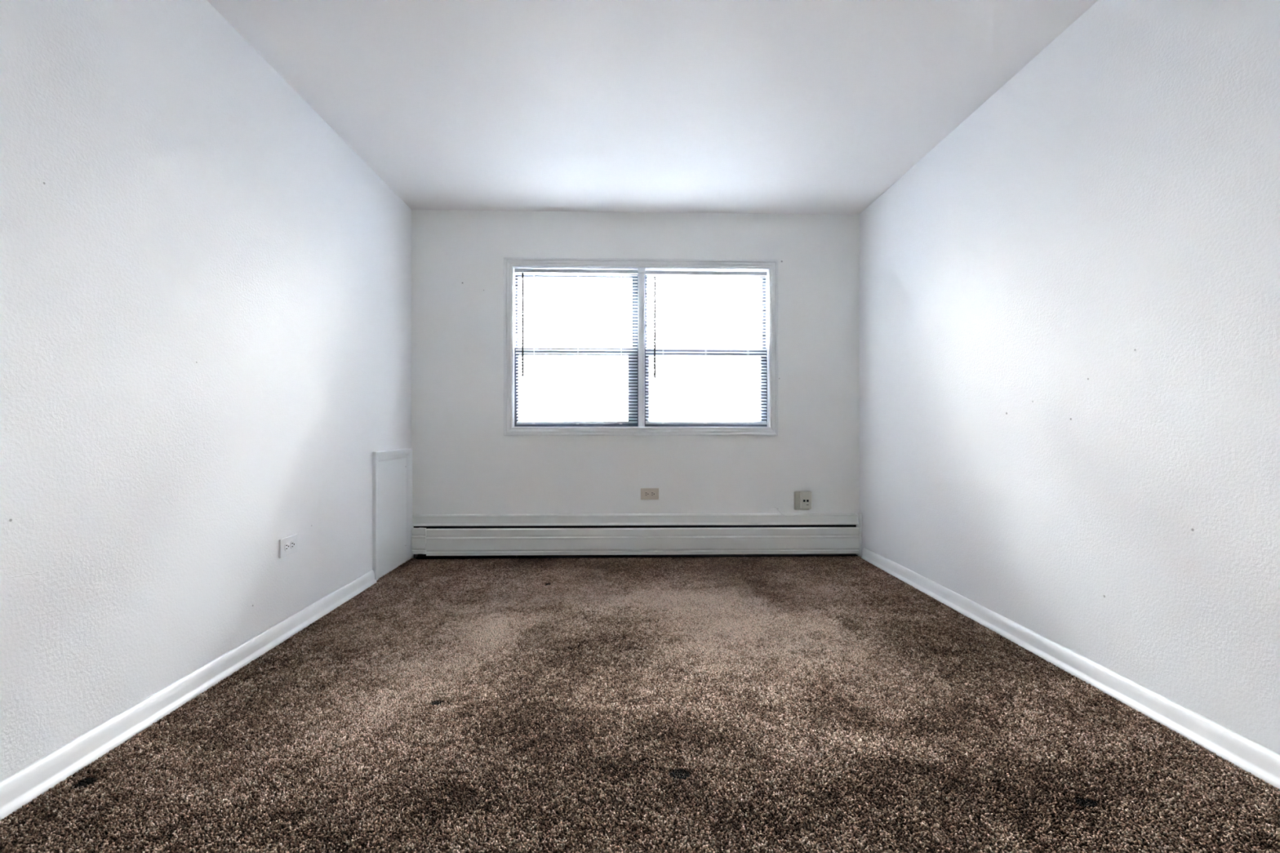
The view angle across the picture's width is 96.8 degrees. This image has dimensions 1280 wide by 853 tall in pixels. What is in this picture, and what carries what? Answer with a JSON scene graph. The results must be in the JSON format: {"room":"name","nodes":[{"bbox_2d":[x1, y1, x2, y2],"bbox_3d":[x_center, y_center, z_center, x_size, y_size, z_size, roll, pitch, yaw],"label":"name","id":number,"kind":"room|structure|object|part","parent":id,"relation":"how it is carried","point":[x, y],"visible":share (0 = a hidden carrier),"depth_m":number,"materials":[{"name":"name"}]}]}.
{"room":"empty room","nodes":[
{"label":"empty room","id":0,"kind":"room"},
{"bbox_2d":[0,0,411,781],"bbox_3d":[-1.586,-0.295,0.466,0.181,2.445,7.385,0,0,-2],"label":"wall","id":1,"kind":"structure","parent":0,"point":[206,289],"depth_m":1.83,"materials":[{"name":"paint"}]},
{"bbox_2d":[0,569,376,821],"bbox_3d":[-1.474,0.884,0.158,0.027,0.080,6.402,0,0,-2],"label":"baseboard","id":2,"kind":"structure","parent":1,"relation":"attached to","point":[20,788],"depth_m":1.76,"materials":[{"name":"white wood"}]},
{"bbox_2d":[279,533,297,558],"bbox_3d":[-1.551,0.527,2.512,0.011,0.080,0.128,0,0,-2],"label":"wall outlet","id":3,"kind":"object","parent":1,"relation":"attached to","point":[288,545],"visible":1,"depth_m":2.50,"materials":[{"name":"white plastic"}]},
{"bbox_2d":[284,542,288,551],"bbox_3d":[-1.547,0.527,2.490,0.004,0.035,0.030,0,0,-2],"label":"receptacle","id":4,"kind":"object","parent":3,"relation":"attached to","point":[286,544],"depth_m":2.49,"materials":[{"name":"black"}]},
{"bbox_2d":[290,540,294,548],"bbox_3d":[-1.548,0.527,2.533,0.004,0.035,0.030,0,0,-2],"label":"receptacle","id":5,"kind":"object","parent":3,"relation":"attached to","point":[292,542],"depth_m":2.53,"materials":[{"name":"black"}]},
{"bbox_2d":[372,448,412,581],"bbox_3d":[-1.579,0.532,3.650,0.022,0.765,0.581,0,0,-2],"label":"access panel","id":6,"kind":"object","parent":1,"relation":"attached to","point":[392,469],"visible":0.99,"depth_m":3.61,"materials":[{"name":"paint"}]},
{"bbox_3d":[-1.571,0.532,3.395,0.022,0.765,0.072,0,0,-2],"label":"moulding","id":7,"kind":"part","parent":6,"relation":"part of","materials":[{"name":"paint"}]},
{"bbox_3d":[-1.579,0.186,3.650,0.022,0.072,0.581,0,0,-2],"label":"moulding","id":8,"kind":"part","parent":6,"relation":"part of","materials":[{"name":"paint"}]},
{"bbox_3d":[-1.586,0.523,3.904,0.022,0.747,0.072,0,0,-2],"label":"moulding","id":9,"kind":"part","parent":6,"relation":"part of","materials":[{"name":"paint"}]},
{"bbox_2d":[411,209,859,558],"bbox_3d":[-0.017,-0.295,4.116,3.172,2.445,0.180,0,0,-2],"label":"wall","id":10,"kind":"structure","parent":0,"point":[464,462],"depth_m":4.02,"materials":[{"name":"paint"}]},
{"bbox_2d":[411,512,859,559],"bbox_3d":[-0.021,0.768,3.985,3.144,0.309,0.082,0,0,-2],"label":"baseboard heater","id":11,"kind":"object","parent":10,"relation":"attached to","point":[552,535],"visible":1,"depth_m":3.97,"materials":[{"name":"metal"}]},
{"bbox_3d":[-0.022,0.656,4.011,3.144,0.084,0.031,0,0,-2],"label":"panel","id":12,"kind":"part","parent":11,"relation":"part of","materials":[{"name":"metal"}]},
{"bbox_2d":[503,257,777,435],"bbox_3d":[0.011,-0.560,4.098,1.938,1.251,0.179,0,0,-2],"label":"window","id":13,"kind":"structure","parent":10,"relation":"in","point":[511,428],"depth_m":4.03,"materials":[{"name":"paint"}]},
{"bbox_3d":[-0.925,-0.560,3.990,0.060,1.250,0.019,0,0,-2],"label":"casing","id":14,"kind":"part","parent":13,"relation":"part of","materials":[{"name":"paint"}]},
{"bbox_2d":[514,268,637,424],"bbox_3d":[-0.451,-0.563,4.024,0.869,1.100,0.044,0,0,-2],"label":"blind","id":15,"kind":"object","parent":13,"relation":"attached to","point":[522,271],"visible":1,"depth_m":4.03,"materials":[{"name":"white plastic"}]},
{"bbox_3d":[-0.747,-0.556,4.022,0.007,1.061,0.029,0,0,-2],"label":"ladder cord","id":16,"kind":"part","parent":15,"relation":"part of","materials":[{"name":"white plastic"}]},
{"bbox_3d":[-0.451,-1.099,4.032,0.869,0.028,0.025,0,0,-2],"label":"head rail","id":17,"kind":"part","parent":15,"relation":"part of","materials":[{"name":"white"}]},
{"bbox_3d":[-0.445,-0.025,4.032,0.853,0.025,0.025,0,0,-2],"label":"rail","id":18,"kind":"part","parent":15,"relation":"part of","materials":[{"name":"white plastic"}]},
{"bbox_3d":[-0.438,-0.556,4.032,0.007,1.061,0.029,0,0,-2],"label":"ladder cord","id":19,"kind":"part","parent":15,"relation":"part of","materials":[{"name":"white fabric"}]},
{"bbox_3d":[-0.133,-0.556,4.040,0.007,1.061,0.029,0,0,-2],"label":"ladder cord","id":20,"kind":"part","parent":15,"relation":"part of","materials":[{"name":"white fabric"}]},
{"bbox_3d":[-0.454,-0.279,4.072,0.885,0.567,0.028,0,0,-2],"label":"sash","id":21,"kind":"part","parent":13,"relation":"part of","materials":[{"name":"white glass"}]},
{"bbox_3d":[-0.455,-0.819,4.106,0.885,0.615,0.028,0,0,-2],"label":"sash","id":22,"kind":"part","parent":13,"relation":"part of","materials":[{"name":"white glass"}]},
{"bbox_3d":[0.013,-1.156,4.018,1.937,0.060,0.019,0,0,-2],"label":"casing","id":23,"kind":"part","parent":13,"relation":"part of","materials":[{"name":"paint"}]},
{"bbox_3d":[0.013,0.035,4.018,1.937,0.060,0.019,0,0,-2],"label":"casing","id":24,"kind":"part","parent":13,"relation":"part of","materials":[{"name":"paint"}]},
{"bbox_3d":[0.473,-0.819,4.134,0.890,0.615,0.028,0,0,-2],"label":"sash","id":25,"kind":"part","parent":13,"relation":"part of","materials":[{"name":"grey metal"}]},
{"bbox_3d":[0.474,-0.279,4.100,0.890,0.567,0.028,0,0,-2],"label":"sash","id":26,"kind":"part","parent":13,"relation":"part of","materials":[{"name":"grey metal"}]},
{"bbox_2d":[645,270,767,424],"bbox_3d":[0.473,-0.560,4.051,0.868,1.093,0.044,0,0,-2],"label":"blind","id":27,"kind":"object","parent":13,"relation":"attached to","point":[705,273],"visible":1,"depth_m":4.05,"materials":[{"name":"white plastic"}]},
{"bbox_3d":[0.470,-0.555,4.058,0.007,1.051,0.029,0,0,-2],"label":"ladder cord","id":28,"kind":"part","parent":27,"relation":"part of","materials":[{"name":"white fabric"}]},
{"bbox_3d":[0.472,-0.022,4.059,0.866,0.016,0.025,0,0,-2],"label":"rail","id":29,"kind":"part","parent":27,"relation":"part of","materials":[{"name":"white plastic"}]},
{"bbox_3d":[0.473,-1.093,4.059,0.868,0.029,0.025,0,0,-2],"label":"head rail","id":30,"kind":"part","parent":27,"relation":"part of","materials":[{"name":"white"}]},
{"bbox_3d":[0.952,-0.560,4.045,0.060,1.250,0.019,0,0,-2],"label":"casing","id":31,"kind":"part","parent":13,"relation":"part of","materials":[{"name":"paint"}]},
{"bbox_2d":[640,488,658,499],"bbox_3d":[0.069,0.477,4.023,0.128,0.080,0.011,0,0,-2],"label":"wall outlet","id":32,"kind":"object","parent":10,"relation":"attached to","point":[646,493],"visible":1,"depth_m":4.02,"materials":[{"name":"beige plastic"}]},
{"bbox_2d":[794,491,811,510],"bbox_3d":[1.155,0.527,4.034,0.114,0.132,0.053,0,0,-2],"label":"wall box","id":33,"kind":"object","parent":10,"relation":"attached to","point":[802,500],"visible":1,"depth_m":4.01,"materials":[{"name":"beige plastic"}]},
{"bbox_2d":[0,556,1279,852],"bbox_3d":[0.089,0.987,0.515,3.532,0.120,7.385,0,0,-2],"label":"floor","id":34,"kind":"structure","parent":0,"point":[588,784],"depth_m":1.45,"materials":[{"name":"brown carpet"}]},
{"bbox_2d":[0,555,1279,852],"bbox_3d":[0.031,0.921,2.486,3.170,0.011,3.082,0,0,-2],"label":"carpet","id":35,"kind":"object","parent":34,"relation":"on","point":[771,573],"visible":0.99,"depth_m":1.69,"materials":[{"name":"brown carpet"}]},
{"bbox_2d":[207,0,1097,214],"bbox_3d":[0.089,-1.578,0.515,3.532,0.120,7.385,0,0,-2],"label":"ceiling","id":36,"kind":"structure","parent":0,"point":[686,106],"depth_m":2.53,"materials":[{"name":"paint"}]},
{"bbox_2d":[859,0,1279,754],"bbox_3d":[1.764,-0.295,0.565,0.180,2.445,7.385,0,0,-2],"label":"wall","id":37,"kind":"structure","parent":0,"point":[1069,304],"depth_m":2.00,"materials":[{"name":"paint"}]},
{"bbox_2d":[856,512,862,556],"bbox_3d":[1.561,0.771,4.048,0.022,0.312,0.049,0,0,-2],"label":"trim","id":38,"kind":"structure","parent":37,"relation":"attached to","point":[860,515],"depth_m":4.02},
{"bbox_2d":[861,546,1279,791],"bbox_3d":[1.662,0.884,0.516,0.027,0.080,6.935,0,0,-2],"label":"baseboard","id":39,"kind":"structure","parent":37,"relation":"attached to","point":[1262,762],"depth_m":1.93,"materials":[{"name":"white wood"}]}
]}

